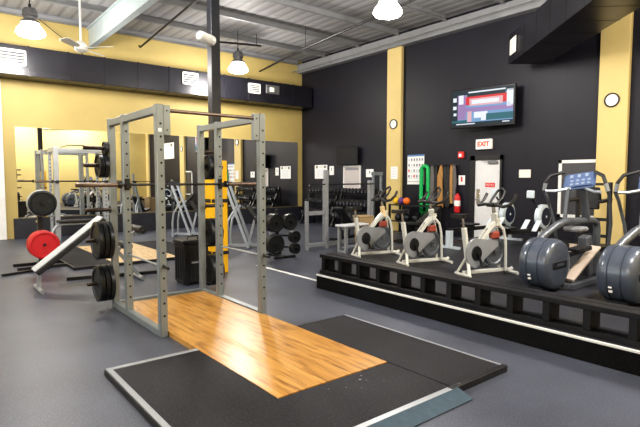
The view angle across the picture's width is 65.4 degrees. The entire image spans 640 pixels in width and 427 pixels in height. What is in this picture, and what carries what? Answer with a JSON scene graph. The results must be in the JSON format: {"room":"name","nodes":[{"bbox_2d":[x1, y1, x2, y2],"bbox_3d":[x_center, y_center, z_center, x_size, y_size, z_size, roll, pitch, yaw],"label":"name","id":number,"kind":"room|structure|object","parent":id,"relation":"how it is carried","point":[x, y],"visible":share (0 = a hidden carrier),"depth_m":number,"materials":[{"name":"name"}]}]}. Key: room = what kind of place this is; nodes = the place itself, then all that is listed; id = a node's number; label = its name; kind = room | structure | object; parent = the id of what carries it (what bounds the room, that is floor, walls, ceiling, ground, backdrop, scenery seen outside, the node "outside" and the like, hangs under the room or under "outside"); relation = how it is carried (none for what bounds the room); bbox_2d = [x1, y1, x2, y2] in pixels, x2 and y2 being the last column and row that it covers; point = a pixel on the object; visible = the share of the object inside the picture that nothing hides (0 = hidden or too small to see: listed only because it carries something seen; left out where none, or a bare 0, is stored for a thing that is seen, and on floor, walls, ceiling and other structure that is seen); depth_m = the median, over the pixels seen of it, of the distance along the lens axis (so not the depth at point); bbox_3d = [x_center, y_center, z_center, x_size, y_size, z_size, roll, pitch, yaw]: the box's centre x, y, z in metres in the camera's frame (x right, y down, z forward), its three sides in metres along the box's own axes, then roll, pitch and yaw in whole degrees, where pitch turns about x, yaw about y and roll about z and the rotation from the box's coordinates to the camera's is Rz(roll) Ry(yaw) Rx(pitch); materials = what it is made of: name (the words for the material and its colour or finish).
{"room":"gym","nodes":[
{"label":"gym","id":0,"kind":"room"},
{"bbox_2d":[0,13,301,238],"bbox_3d":[-7.499,-2.359,13.664,17.600,6.000,0.100,-3,5,-39],"label":"wall","id":1,"kind":"structure","parent":0,"point":[33,104],"depth_m":14.68,"materials":[{"name":"yellow paint"}]},
{"bbox_2d":[0,87,6,239],"bbox_3d":[-8.379,-1.377,12.882,0.325,4.150,0.120,-3,5,-39],"label":"trim","id":2,"kind":"structure","parent":1,"relation":"attached to","point":[3,225],"depth_m":12.96,"materials":[{"name":"white paint"}]},
{"bbox_2d":[14,127,106,217],"bbox_3d":[-7.157,-1.140,13.939,2.316,2.409,0.026,-3,5,-39],"label":"wall mirror","id":3,"kind":"object","parent":1,"relation":"attached to","point":[32,145],"depth_m":13.87,"materials":[{"name":"clear glass"}]},
{"bbox_2d":[129,133,155,212],"bbox_3d":[-5.456,-1.235,15.303,0.755,2.408,0.026,-3,5,-39],"label":"wall mirror","id":4,"kind":"object","parent":1,"relation":"attached to","point":[141,146],"depth_m":15.29,"materials":[{"name":"clear glass"}]},
{"bbox_2d":[0,43,311,109],"bbox_3d":[-5.911,-3.972,14.227,13.920,0.764,0.760,-3,5,-39],"label":"air duct","id":5,"kind":"object","parent":1,"relation":"attached to","point":[18,62],"visible":0.98,"depth_m":14.33,"materials":[{"name":"metal"}]},
{"bbox_2d":[0,47,26,66],"bbox_3d":[-7.696,-3.892,12.363,0.700,0.400,0.030,-3,5,-39],"label":"vent grille","id":6,"kind":"object","parent":5,"relation":"attached to","point":[9,56],"depth_m":12.42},
{"bbox_2d":[182,71,198,85],"bbox_3d":[-3.986,-4.150,15.335,0.520,0.380,0.030,-3,5,-39],"label":"vent grille","id":7,"kind":"object","parent":5,"relation":"attached to","point":[189,78],"depth_m":15.34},
{"bbox_2d":[248,82,260,93],"bbox_3d":[-2.209,-4.210,16.762,0.480,0.340,0.030,-3,5,-39],"label":"vent grille","id":8,"kind":"object","parent":5,"relation":"attached to","point":[253,87],"depth_m":16.77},
{"bbox_2d":[14,206,301,238],"bbox_3d":[-4.418,0.199,16.217,9.530,0.540,0.070,-3,5,-39],"label":"baseboard","id":9,"kind":"structure","parent":1,"relation":"attached to","point":[23,227],"depth_m":15.32,"materials":[{"name":"paint"}]},
{"bbox_2d":[164,135,197,210],"bbox_3d":[-4.480,-1.290,16.085,1.107,2.407,0.026,-3,5,-39],"label":"wall mirror","id":10,"kind":"object","parent":1,"relation":"attached to","point":[180,152],"depth_m":16.06,"materials":[{"name":"clear glass"}]},
{"bbox_2d":[222,138,256,208],"bbox_3d":[-2.803,-1.387,17.430,1.351,2.404,0.026,-3,5,-39],"label":"wall mirror","id":11,"kind":"object","parent":1,"relation":"attached to","point":[240,155],"depth_m":17.46,"materials":[{"name":"clear glass"}]},
{"bbox_2d":[265,141,297,206],"bbox_3d":[-1.426,-1.461,18.536,1.442,2.408,0.026,-3,5,-39],"label":"wall mirror","id":12,"kind":"object","parent":1,"relation":"attached to","point":[281,161],"depth_m":18.51,"materials":[{"name":"clear glass"}]},
{"bbox_2d":[0,0,504,61],"bbox_3d":[-2.306,-4.945,6.928,17.500,0.100,16.600,-3,5,-39],"label":"ceiling","id":13,"kind":"structure","parent":0,"point":[262,9],"depth_m":13.71,"materials":[{"name":"metal"}]},
{"bbox_2d":[15,0,45,38],"bbox_3d":[-6.484,-4.562,11.125,0.600,1.250,0.600,-3,5,-39],"label":"lamp","id":14,"kind":"object","parent":13,"relation":"hanging from","point":[29,28],"visible":1,"depth_m":11.01,"materials":[{"name":"glass"}]},
{"bbox_2d":[20,7,39,24],"bbox_3d":[-6.484,-4.418,11.135,0.400,0.320,0.400,-3,5,-39],"label":"hood","id":15,"kind":"object","parent":14,"relation":"attached to","point":[30,15],"depth_m":11.02,"materials":[{"name":"metal"}]},
{"bbox_2d":[60,0,113,56],"bbox_3d":[-5.096,-4.317,10.704,1.127,1.680,1.094,-3,5,-39],"label":"ceiling fan","id":16,"kind":"object","parent":13,"relation":"hanging from","point":[80,46],"visible":1,"depth_m":10.68,"materials":[{"name":"white paint"}]},
{"bbox_2d":[86,0,157,48],"bbox_3d":[-1.369,-4.498,7.695,0.160,0.560,16.530,-3,5,-39],"label":"roof beam","id":17,"kind":"structure","parent":13,"relation":"attached to","point":[120,13],"depth_m":12.23,"materials":[{"name":"metal"}]},
{"bbox_2d":[0,6,298,64],"bbox_3d":[-7.522,-5.250,13.251,17.200,0.165,0.160,-3,5,-39],"label":"beam","id":18,"kind":"structure","parent":13,"relation":"attached to","point":[5,10],"depth_m":15.10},
{"bbox_2d":[138,0,196,47],"bbox_3d":[-3.647,-4.924,12.099,0.057,0.668,5.484,-3,5,-35],"label":"rod","id":19,"kind":"object","parent":13,"relation":"attached to","point":[193,1],"visible":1,"depth_m":12.15,"materials":[{"name":"black metal"}]},
{"bbox_2d":[37,0,326,56],"bbox_3d":[-6.519,-5.163,12.007,17.200,0.165,0.160,-3,5,-39],"label":"beam","id":20,"kind":"structure","parent":13,"relation":"attached to","point":[69,3],"depth_m":14.17,"materials":[{"name":"metal"}]},
{"bbox_2d":[220,31,260,73],"bbox_3d":[-2.458,-4.827,14.917,1.509,1.250,0.600,-3,5,-39],"label":"lamp","id":21,"kind":"object","parent":13,"relation":"hanging from","point":[237,66],"visible":0.95,"depth_m":14.80,"materials":[{"name":"glass"}]},
{"bbox_2d":[231,51,244,62],"bbox_3d":[-2.458,-4.683,14.928,0.400,0.320,0.400,-3,5,-39],"label":"hood","id":22,"kind":"object","parent":21,"relation":"attached to","point":[237,55],"depth_m":14.80,"materials":[{"name":"metal"}]},
{"bbox_2d":[157,0,359,46],"bbox_3d":[-5.454,-5.070,10.685,17.200,0.165,0.160,-3,5,-39],"label":"beam","id":23,"kind":"structure","parent":13,"relation":"attached to","point":[180,3],"depth_m":13.77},
{"bbox_2d":[265,0,399,34],"bbox_3d":[-4.389,-4.978,9.363,17.200,0.165,0.160,-3,5,-39],"label":"beam","id":24,"kind":"structure","parent":13,"relation":"attached to","point":[290,3],"depth_m":13.13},
{"bbox_2d":[259,0,415,71],"bbox_3d":[0.732,-4.983,12.700,0.208,0.630,11.464,-2,5,-31],"label":"pipe","id":25,"kind":"object","parent":13,"relation":"hanging from","point":[409,1],"visible":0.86,"depth_m":13.50,"materials":[{"name":"black metal"}]},
{"bbox_2d":[373,0,401,19],"bbox_3d":[1.380,-4.552,10.120,0.600,1.130,0.600,-3,5,-39],"label":"lamp","id":26,"kind":"object","parent":13,"relation":"hanging from","point":[386,9],"visible":1,"depth_m":9.97,"materials":[{"name":"metal"}]},
{"bbox_2d":[293,0,532,71],"bbox_3d":[4.139,-5.021,12.086,0.036,0.468,16.450,-3,5,-39],"label":"conduit","id":27,"kind":"object","parent":13,"relation":"attached to","point":[528,0],"visible":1,"depth_m":13.64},
{"bbox_2d":[397,0,447,20],"bbox_3d":[-3.324,-4.885,8.042,17.200,0.165,0.160,-3,5,-39],"label":"beam","id":28,"kind":"structure","parent":13,"relation":"attached to","point":[410,6],"depth_m":12.81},
{"bbox_2d":[0,220,639,426],"bbox_3d":[-2.306,1.140,7.354,17.500,0.100,16.600,-3,5,-39],"label":"floor","id":29,"kind":"structure","parent":0,"point":[57,345],"depth_m":4.70,"materials":[{"name":"rubber"}]},
{"bbox_2d":[2,269,33,276],"bbox_3d":[-5.053,0.996,8.409,0.050,0.040,0.585,2,5,31],"label":"bar","id":30,"kind":"object","parent":29,"relation":"on","point":[31,270],"visible":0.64,"depth_m":8.34,"materials":[{"name":"black metal"}]},
{"bbox_2d":[13,202,69,270],"bbox_3d":[-5.059,0.341,9.034,0.840,1.260,0.750,-3,5,-39],"label":"tree","id":31,"kind":"object","parent":29,"relation":"on","point":[39,221],"visible":0.47,"depth_m":9.05,"materials":[{"name":"black metal"}]},
{"bbox_2d":[28,190,56,215],"bbox_3d":[-4.911,-0.181,8.814,0.456,0.456,0.060,-3,5,-39],"label":"weight plate","id":32,"kind":"object","parent":31,"relation":"on","point":[35,199],"visible":1,"depth_m":8.80,"materials":[{"name":"rubber"}]},
{"bbox_2d":[28,231,59,258],"bbox_3d":[-4.899,0.558,8.851,0.500,0.500,0.060,-3,5,-39],"label":"weight plate","id":33,"kind":"object","parent":31,"relation":"on","point":[36,248],"visible":0.84,"depth_m":8.82,"materials":[{"name":"red rubber"}]},
{"bbox_2d":[51,218,93,232],"bbox_3d":[-5.872,0.446,12.342,1.444,0.612,0.500,-3,5,-39],"label":"bench","id":34,"kind":"object","parent":29,"relation":"on","point":[69,221],"visible":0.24,"depth_m":12.08,"materials":[{"name":"silver metal"}]},
{"bbox_2d":[47,145,108,240],"bbox_3d":[-6.447,-0.568,13.309,1.300,2.476,0.935,-3,5,-39],"label":"power rack","id":35,"kind":"object","parent":29,"relation":"on","point":[55,150],"visible":0.56,"depth_m":13.05,"materials":[{"name":"silver metal"}]},
{"bbox_2d":[32,216,145,294],"bbox_3d":[-3.458,0.562,7.516,1.543,1.030,0.560,-3,5,-39],"label":"bench","id":36,"kind":"object","parent":29,"relation":"on","point":[79,236],"visible":0.8,"depth_m":7.28,"materials":[{"name":"leather"}]},
{"bbox_2d":[67,270,156,280],"bbox_3d":[-3.374,1.008,8.156,1.383,0.050,0.060,-2,4,-26],"label":"barbell","id":37,"kind":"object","parent":29,"relation":"on","point":[149,271],"depth_m":7.99,"materials":[{"name":"black metal"}]},
{"bbox_2d":[60,241,174,269],"bbox_3d":[-4.180,0.830,10.709,2.720,0.050,3.000,-3,5,-39],"label":"platform","id":38,"kind":"object","parent":29,"relation":"on","point":[79,258],"visible":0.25,"depth_m":10.05,"materials":[{"name":"brown wood"}]},
{"bbox_2d":[82,104,270,337],"bbox_3d":[-1.581,0.024,5.900,1.834,2.330,1.753,-3,5,-39],"label":"power rack","id":39,"kind":"object","parent":29,"relation":"on","point":[160,113],"visible":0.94,"depth_m":5.75,"materials":[{"name":"grey metal"}]},
{"bbox_2d":[90,222,104,259],"bbox_3d":[-2.717,0.331,6.076,0.055,0.464,0.464,-3,5,-39],"label":"weight plate","id":40,"kind":"object","parent":39,"relation":"on","point":[98,247],"visible":0.98,"depth_m":6.01,"materials":[{"name":"rubber"}]},
{"bbox_2d":[92,265,105,301],"bbox_3d":[-2.717,0.860,6.113,0.055,0.444,0.444,-3,5,-39],"label":"weight plate","id":41,"kind":"object","parent":39,"relation":"on","point":[99,291],"visible":0.98,"depth_m":6.05,"materials":[{"name":"rubber"}]},
{"bbox_2d":[94,154,104,177],"bbox_3d":[-2.676,-0.579,6.045,0.052,0.290,0.290,-3,5,-39],"label":"weight plate","id":42,"kind":"object","parent":39,"relation":"on","point":[99,171],"visible":0.96,"depth_m":5.99,"materials":[{"name":"metal"}]},
{"bbox_2d":[100,221,109,258],"bbox_3d":[-2.670,0.328,6.113,0.055,0.464,0.464,-3,5,-39],"label":"weight plate","id":43,"kind":"object","parent":39,"relation":"on","point":[104,225],"visible":0.27,"depth_m":5.96,"materials":[{"name":"rubber"}]},
{"bbox_2d":[100,265,110,300],"bbox_3d":[-2.670,0.857,6.150,0.055,0.444,0.444,-3,5,-39],"label":"weight plate","id":44,"kind":"object","parent":39,"relation":"on","point":[105,269],"visible":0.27,"depth_m":6.00,"materials":[{"name":"rubber"}]},
{"bbox_2d":[102,154,109,177],"bbox_3d":[-2.630,-0.582,6.082,0.052,0.290,0.290,-3,5,-39],"label":"weight plate","id":45,"kind":"object","parent":39,"relation":"on","point":[106,157],"visible":0.67,"depth_m":5.99,"materials":[{"name":"metal"}]},
{"bbox_2d":[104,221,114,258],"bbox_3d":[-2.623,0.326,6.151,0.055,0.464,0.464,-3,5,-39],"label":"weight plate","id":46,"kind":"object","parent":39,"relation":"on","point":[110,227],"visible":0.26,"depth_m":5.99,"materials":[{"name":"rubber"}]},
{"bbox_2d":[106,264,115,299],"bbox_3d":[-2.623,0.854,6.188,0.055,0.444,0.444,-3,5,-39],"label":"weight plate","id":47,"kind":"object","parent":39,"relation":"on","point":[110,268],"visible":0.28,"depth_m":6.04,"materials":[{"name":"rubber"}]},
{"bbox_2d":[75,181,256,188],"bbox_3d":[-1.743,-0.354,6.060,2.270,0.082,0.084,-3,5,-39],"label":"barbell","id":48,"kind":"object","parent":39,"relation":"on","point":[119,184],"visible":0.92,"depth_m":5.88,"materials":[{"name":"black metal"}]},
{"bbox_2d":[204,155,213,179],"bbox_3d":[-1.574,-0.641,6.929,0.052,0.340,0.340,-3,5,-39],"label":"weight plate","id":49,"kind":"object","parent":39,"relation":"on","point":[208,161],"visible":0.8,"depth_m":6.86,"materials":[{"name":"metal"}]},
{"bbox_2d":[205,218,214,246],"bbox_3d":[-1.574,0.267,6.992,0.052,0.400,0.400,-3,5,-39],"label":"weight plate","id":50,"kind":"object","parent":39,"relation":"on","point":[210,227],"visible":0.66,"depth_m":6.91,"materials":[{"name":"rubber"}]},
{"bbox_2d":[206,254,215,285],"bbox_3d":[-1.574,0.796,7.029,0.052,0.440,0.440,-3,5,-39],"label":"weight plate","id":51,"kind":"object","parent":39,"relation":"on","point":[210,262],"visible":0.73,"depth_m":6.95,"materials":[{"name":"rubber"}]},
{"bbox_2d":[168,181,198,236],"bbox_3d":[-3.485,-0.136,13.919,1.290,1.530,0.640,0,4,-1],"label":"bench","id":52,"kind":"object","parent":29,"relation":"on","point":[192,203],"visible":0.69,"depth_m":13.88,"materials":[{"name":"silver metal"}]},
{"bbox_2d":[173,235,207,285],"bbox_3d":[-1.974,0.697,7.661,0.430,0.742,0.400,-3,5,-39],"label":"trash can","id":53,"kind":"object","parent":29,"relation":"on","point":[186,249],"visible":0.8,"depth_m":7.49,"materials":[{"name":"black plastic"}]},
{"bbox_2d":[206,0,220,155],"bbox_3d":[-1.768,-1.986,8.328,0.160,6.000,0.160,-3,5,-39],"label":"support column","id":54,"kind":"structure","parent":29,"relation":"on","point":[213,8],"depth_m":8.24,"materials":[{"name":"metal"}]},
{"bbox_2d":[196,31,215,45],"bbox_3d":[-1.832,-2.826,8.021,0.195,0.170,0.360,2,4,21],"label":"security camera","id":55,"kind":"object","parent":54,"relation":"attached to","point":[206,38],"visible":1,"depth_m":7.95,"materials":[{"name":"white paint"}]},
{"bbox_2d":[205,161,228,272],"bbox_3d":[-1.768,0.059,8.471,0.304,1.900,0.304,-3,5,-39],"label":"pad","id":56,"kind":"object","parent":54,"relation":"attached to","point":[209,189],"visible":0.34,"depth_m":8.39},
{"bbox_2d":[227,186,271,247],"bbox_3d":[-1.549,0.032,11.517,1.290,1.530,0.640,0,4,-1],"label":"bench","id":57,"kind":"object","parent":29,"relation":"on","point":[236,208],"visible":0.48,"depth_m":11.52,"materials":[{"name":"silver metal"}]},
{"bbox_2d":[266,209,298,259],"bbox_3d":[-0.831,0.401,10.175,0.534,0.980,0.660,-3,5,-39],"label":"tree","id":58,"kind":"object","parent":29,"relation":"on","point":[276,256],"visible":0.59,"depth_m":10.14,"materials":[{"name":"black metal"}]},
{"bbox_2d":[267,214,283,231],"bbox_3d":[-0.870,0.188,9.833,0.370,0.370,0.054,-3,5,-39],"label":"weight plate","id":59,"kind":"object","parent":58,"relation":"on","point":[273,218],"visible":0.96,"depth_m":9.81,"materials":[{"name":"rubber"}]},
{"bbox_2d":[267,234,284,253],"bbox_3d":[-0.878,0.607,9.856,0.400,0.400,0.054,-3,5,-39],"label":"weight plate","id":60,"kind":"object","parent":58,"relation":"on","point":[272,248],"visible":0.98,"depth_m":9.83,"materials":[{"name":"rubber"}]},
{"bbox_2d":[284,214,297,229],"bbox_3d":[-0.598,0.167,10.052,0.330,0.330,0.054,-3,5,-39],"label":"weight plate","id":61,"kind":"object","parent":58,"relation":"on","point":[289,217],"visible":0.96,"depth_m":10.03,"materials":[{"name":"rubber"}]},
{"bbox_2d":[290,231,300,242],"bbox_3d":[-0.504,0.476,10.149,0.250,0.250,0.054,-3,5,-39],"label":"weight plate","id":62,"kind":"object","parent":58,"relation":"on","point":[293,234],"visible":0.95,"depth_m":10.13,"materials":[{"name":"rubber"}]},
{"bbox_2d":[104,291,506,426],"bbox_3d":[-0.720,1.233,4.869,2.633,0.060,4.261,-3,5,-39],"label":"platform","id":63,"kind":"object","parent":29,"relation":"on","point":[242,366],"visible":1,"depth_m":3.99,"materials":[{"name":"rubber"}]},
{"bbox_2d":[300,187,340,225],"bbox_3d":[0.027,-0.250,17.433,0.681,1.326,1.540,-3,5,-39],"label":"dumbbell rack","id":64,"kind":"object","parent":29,"relation":"on","point":[311,194],"visible":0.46,"depth_m":17.16,"materials":[{"name":"black metal"}]},
{"bbox_2d":[305,170,373,249],"bbox_3d":[0.249,-0.145,12.105,0.895,1.800,2.280,4,6,44],"label":"rack","id":65,"kind":"object","parent":29,"relation":"on","point":[325,212],"visible":0.93,"depth_m":11.38,"materials":[{"name":"black metal"}]},
{"bbox_2d":[329,207,354,240],"bbox_3d":[0.751,0.234,13.306,0.500,0.877,1.188,2,5,31],"label":"bench","id":66,"kind":"object","parent":29,"relation":"on","point":[340,211],"visible":0.65,"depth_m":13.00,"materials":[{"name":"black leather"}]},
{"bbox_2d":[335,222,368,252],"bbox_3d":[0.707,0.532,10.962,0.800,0.610,0.300,-4,6,-44],"label":"bench","id":67,"kind":"object","parent":29,"relation":"on","point":[345,227],"visible":0.75,"depth_m":10.79,"materials":[{"name":"silver metal"}]},
{"bbox_2d":[330,188,377,226],"bbox_3d":[1.092,-0.157,16.112,0.681,1.326,1.540,-3,5,-39],"label":"dumbbell rack","id":68,"kind":"object","parent":29,"relation":"on","point":[342,195],"visible":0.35,"depth_m":16.39,"materials":[{"name":"black metal"}]},
{"bbox_2d":[353,215,373,243],"bbox_3d":[1.018,0.414,11.718,0.382,0.740,0.382,-2,4,-22],"label":"box","id":69,"kind":"object","parent":29,"relation":"on","point":[369,219],"visible":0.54,"depth_m":11.56,"materials":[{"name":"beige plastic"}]},
{"bbox_2d":[371,172,382,227],"bbox_3d":[1.677,-0.339,14.875,0.600,1.800,0.536,-3,5,-39],"label":"tower","id":70,"kind":"object","parent":29,"relation":"on","point":[376,205],"visible":0.38,"depth_m":14.77,"materials":[{"name":"grey metal"}]},
{"bbox_2d":[388,204,441,234],"bbox_3d":[2.702,0.174,14.281,0.510,0.860,1.550,-3,5,-39],"label":"shelf","id":71,"kind":"object","parent":29,"relation":"on","point":[389,205],"visible":0.52,"depth_m":14.28,"materials":[{"name":"black metal"}]},
{"bbox_2d":[393,207,439,243],"bbox_3d":[2.467,0.281,12.634,1.188,0.877,0.500,-1,4,-19],"label":"bench","id":72,"kind":"object","parent":29,"relation":"on","point":[420,220],"visible":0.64,"depth_m":12.59,"materials":[{"name":"black leather"}]},
{"bbox_2d":[316,235,639,375],"bbox_3d":[4.422,0.987,7.318,7.005,0.210,8.030,-3,5,-39],"label":"stage","id":73,"kind":"object","parent":29,"relation":"on","point":[616,356],"visible":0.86,"depth_m":5.62,"materials":[{"name":"rubber"}]},
{"bbox_2d":[345,186,400,257],"bbox_3d":[0.974,0.134,8.919,1.051,1.260,0.658,-2,4,-22],"label":"bike","id":74,"kind":"object","parent":73,"relation":"on","point":[382,236],"visible":1,"depth_m":8.89,"materials":[{"name":"silver metal"}]},
{"bbox_2d":[391,187,452,265],"bbox_3d":[1.667,0.192,8.091,1.051,1.260,0.658,-2,4,-22],"label":"bike","id":75,"kind":"object","parent":73,"relation":"on","point":[430,242],"visible":1,"depth_m":8.06,"materials":[{"name":"silver metal"}]},
{"bbox_2d":[320,253,639,347],"bbox_3d":[1.974,0.897,5.056,0.240,0.285,6.030,-3,5,-39],"label":"platform front","id":76,"kind":"object","parent":73,"relation":"on","point":[592,308],"visible":1,"depth_m":5.18,"materials":[{"name":"wood"}]},
{"bbox_2d":[443,190,522,249],"bbox_3d":[3.475,0.074,10.627,2.415,1.150,0.560,-3,5,-39],"label":"rowing machine","id":77,"kind":"object","parent":73,"relation":"on","point":[507,215],"visible":0.83,"depth_m":10.90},
{"bbox_2d":[450,187,518,277],"bbox_3d":[2.369,0.258,7.157,1.051,1.260,0.658,-2,4,-22],"label":"bike","id":78,"kind":"object","parent":73,"relation":"on","point":[492,251],"visible":1,"depth_m":7.12,"materials":[{"name":"silver metal"}]},
{"bbox_2d":[486,190,550,239],"bbox_3d":[3.922,0.129,9.833,2.415,1.150,0.560,-3,5,-39],"label":"rowing machine","id":79,"kind":"object","parent":73,"relation":"on","point":[542,217],"visible":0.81,"depth_m":10.23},
{"bbox_2d":[519,170,612,290],"bbox_3d":[3.297,0.178,6.606,1.878,1.503,0.887,-3,5,-39],"label":"machine","id":80,"kind":"object","parent":73,"relation":"on","point":[544,262],"visible":0.97,"depth_m":6.42,"materials":[{"name":"grey plastic"}]},
{"bbox_2d":[563,225,588,231],"bbox_3d":[3.451,0.207,6.719,0.220,0.070,0.260,-3,5,-39],"label":"tray","id":81,"kind":"object","parent":80,"relation":"on","point":[570,228],"depth_m":6.66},
{"bbox_2d":[569,182,614,250],"bbox_3d":[5.438,0.034,9.980,0.850,1.320,0.710,-3,5,-39],"label":"station","id":82,"kind":"object","parent":73,"relation":"on","point":[595,199],"visible":0.44,"depth_m":9.91,"materials":[{"name":"black metal"}]},
{"bbox_2d":[596,170,639,305],"bbox_3d":[3.874,0.228,5.891,1.878,1.503,0.887,-3,5,-39],"label":"machine","id":83,"kind":"object","parent":73,"relation":"on","point":[618,267],"visible":1,"depth_m":5.39,"materials":[{"name":"grey plastic"}]},
{"bbox_2d":[302,0,639,246],"bbox_3d":[4.553,-2.287,12.642,0.100,6.000,16.600,-3,5,-39],"label":"wall","id":84,"kind":"structure","parent":0,"point":[557,100],"depth_m":13.36,"materials":[{"name":"paint"}]},
{"bbox_2d":[315,165,326,178],"bbox_3d":[0.034,-1.526,18.238,0.014,0.500,0.720,-3,5,-39],"label":"notice","id":85,"kind":"object","parent":84,"relation":"attached to","point":[319,169],"visible":0.8,"depth_m":18.29,"materials":[{"name":"white paper"}]},
{"bbox_2d":[316,166,325,175],"bbox_3d":[0.030,-1.544,18.233,0.002,0.404,0.576,-3,5,-39],"label":"print","id":86,"kind":"object","parent":85,"relation":"attached to","point":[319,169],"depth_m":18.25,"materials":[{"name":"grey"}]},
{"bbox_2d":[336,147,358,164],"bbox_3d":[0.963,-1.952,16.880,0.204,0.580,1.000,-4,6,-44],"label":"wall screen","id":87,"kind":"object","parent":84,"relation":"attached to","point":[344,155],"visible":1,"depth_m":16.78,"materials":[{"name":"black metal"}]},
{"bbox_2d":[343,165,360,188],"bbox_3d":[1.085,-1.204,16.933,0.035,0.840,0.860,-3,5,-39],"label":"framed board","id":88,"kind":"object","parent":84,"relation":"attached to","point":[351,174],"visible":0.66,"depth_m":16.92,"materials":[{"name":"grey paper"}]},
{"bbox_2d":[386,46,403,230],"bbox_3d":[2.292,-2.272,15.285,0.120,5.600,0.580,-3,5,-39],"label":"pillar","id":89,"kind":"structure","parent":84,"relation":"attached to","point":[395,56],"depth_m":15.17,"materials":[{"name":"paint"}]},
{"bbox_2d":[407,154,423,184],"bbox_3d":[2.835,-1.303,14.761,0.014,0.880,0.630,-3,5,-39],"label":"notice","id":90,"kind":"object","parent":84,"relation":"attached to","point":[415,162],"visible":0.94,"depth_m":14.79,"materials":[{"name":"white paper"}]},
{"bbox_2d":[297,0,546,73],"bbox_3d":[4.428,-4.974,12.353,0.220,0.320,16.600,-3,5,-39],"label":"trim","id":91,"kind":"structure","parent":84,"relation":"attached to","point":[531,6],"depth_m":13.86,"materials":[{"name":"metal"}]},
{"bbox_2d":[428,164,458,166],"bbox_3d":[3.349,-1.342,14.028,0.126,0.060,1.260,-3,5,-39],"label":"hook rail","id":92,"kind":"object","parent":84,"relation":"attached to","point":[457,165],"visible":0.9,"depth_m":13.88,"materials":[{"name":"black metal"}]},
{"bbox_2d":[419,164,429,214],"bbox_3d":[3.031,-0.689,14.434,0.116,1.481,0.369,-3,5,-39],"label":"band","id":93,"kind":"object","parent":92,"relation":"hanging from","point":[423,166],"visible":0.87,"depth_m":14.42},
{"bbox_2d":[430,165,434,204],"bbox_3d":[3.210,-0.788,14.206,0.042,1.180,0.164,-3,5,-39],"label":"strap","id":94,"kind":"object","parent":92,"relation":"hanging from","point":[432,166],"visible":0.66,"depth_m":14.18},
{"bbox_2d":[434,165,437,200],"bbox_3d":[3.288,-0.836,14.106,0.042,1.070,0.120,-3,5,-39],"label":"strap","id":95,"kind":"object","parent":92,"relation":"hanging from","point":[436,166],"visible":0.72,"depth_m":14.08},
{"bbox_2d":[437,165,443,208],"bbox_3d":[3.392,-0.752,13.982,0.042,1.220,0.232,-3,5,-39],"label":"strap","id":96,"kind":"object","parent":92,"relation":"hanging from","point":[440,172],"visible":0.75,"depth_m":13.96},
{"bbox_2d":[442,165,446,202],"bbox_3d":[3.471,-0.820,13.879,0.042,1.070,0.124,-3,5,-39],"label":"strap","id":97,"kind":"object","parent":92,"relation":"hanging from","point":[445,166],"visible":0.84,"depth_m":13.86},
{"bbox_2d":[445,165,449,206],"bbox_3d":[3.539,-0.759,13.797,0.042,1.180,0.154,-3,5,-39],"label":"strap","id":98,"kind":"object","parent":92,"relation":"hanging from","point":[447,189],"visible":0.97,"depth_m":13.77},
{"bbox_2d":[450,165,452,203],"bbox_3d":[3.620,-0.807,13.693,0.042,1.070,0.113,-3,5,-39],"label":"strap","id":99,"kind":"object","parent":92,"relation":"hanging from","point":[451,167],"visible":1,"depth_m":13.68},
{"bbox_2d":[452,165,456,203],"bbox_3d":[3.678,-0.802,13.621,0.042,1.070,0.116,-3,5,-39],"label":"strap","id":100,"kind":"object","parent":92,"relation":"hanging from","point":[454,178],"visible":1,"depth_m":13.60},
{"bbox_2d":[454,189,460,212],"bbox_3d":[3.742,-0.342,13.565,0.172,0.629,0.172,0,4,6],"label":"fire extinguisher","id":101,"kind":"object","parent":84,"relation":"attached to","point":[457,199],"visible":1,"depth_m":13.50,"materials":[{"name":"red"}]},
{"bbox_2d":[451,83,516,128],"bbox_3d":[4.209,-2.685,12.666,1.690,0.990,0.476,4,5,42],"label":"television","id":102,"kind":"object","parent":84,"relation":"attached to","point":[495,105],"visible":1,"depth_m":12.44,"materials":[{"name":"black metal"}]},
{"bbox_2d":[476,139,492,149],"bbox_3d":[4.251,-1.794,12.897,0.094,0.260,0.460,-3,5,-39],"label":"exit sign","id":103,"kind":"object","parent":84,"relation":"attached to","point":[481,144],"visible":1,"depth_m":12.84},
{"bbox_2d":[469,155,503,237],"bbox_3d":[4.286,-0.404,12.938,0.110,2.200,0.930,-3,5,-39],"label":"door","id":104,"kind":"structure","parent":84,"relation":"in","point":[484,169],"depth_m":13.01,"materials":[{"name":"white metal"}]},
{"bbox_2d":[519,170,530,177],"bbox_3d":[4.978,-0.966,12.100,0.030,0.200,0.300,-3,5,-39],"label":"wall plate","id":105,"kind":"object","parent":84,"relation":"attached to","point":[522,173],"visible":1,"depth_m":12.08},
{"bbox_2d":[508,0,639,63],"bbox_3d":[4.486,-3.501,7.348,0.934,0.668,8.400,0,4,4],"label":"air duct","id":106,"kind":"object","parent":84,"relation":"attached to","point":[556,27],"visible":1,"depth_m":9.15,"materials":[{"name":"metal"}]},
{"bbox_2d":[510,35,516,55],"bbox_3d":[4.314,-3.756,11.143,0.038,0.360,0.400,0,4,4],"label":"vent grille","id":107,"kind":"object","parent":106,"relation":"attached to","point":[513,42],"depth_m":11.06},
{"bbox_2d":[557,159,595,217],"bbox_3d":[5.749,-0.549,11.155,0.045,1.300,0.820,-3,5,-39],"label":"window","id":108,"kind":"structure","parent":84,"relation":"in","point":[570,167],"depth_m":11.25,"materials":[{"name":"white paint"}]},
{"bbox_2d":[604,93,619,106],"bbox_3d":[6.099,-2.372,10.409,0.035,0.300,0.300,-3,5,-39],"label":"wall clock","id":109,"kind":"object","parent":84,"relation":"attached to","point":[611,99],"visible":1,"depth_m":10.41,"materials":[{"name":"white plastic"}]},
{"bbox_2d":[594,11,633,243],"bbox_3d":[6.165,-1.936,10.480,0.120,5.600,0.580,-3,5,-39],"label":"pillar","id":110,"kind":"structure","parent":84,"relation":"attached to","point":[616,41],"depth_m":10.41,"materials":[{"name":"paint"}]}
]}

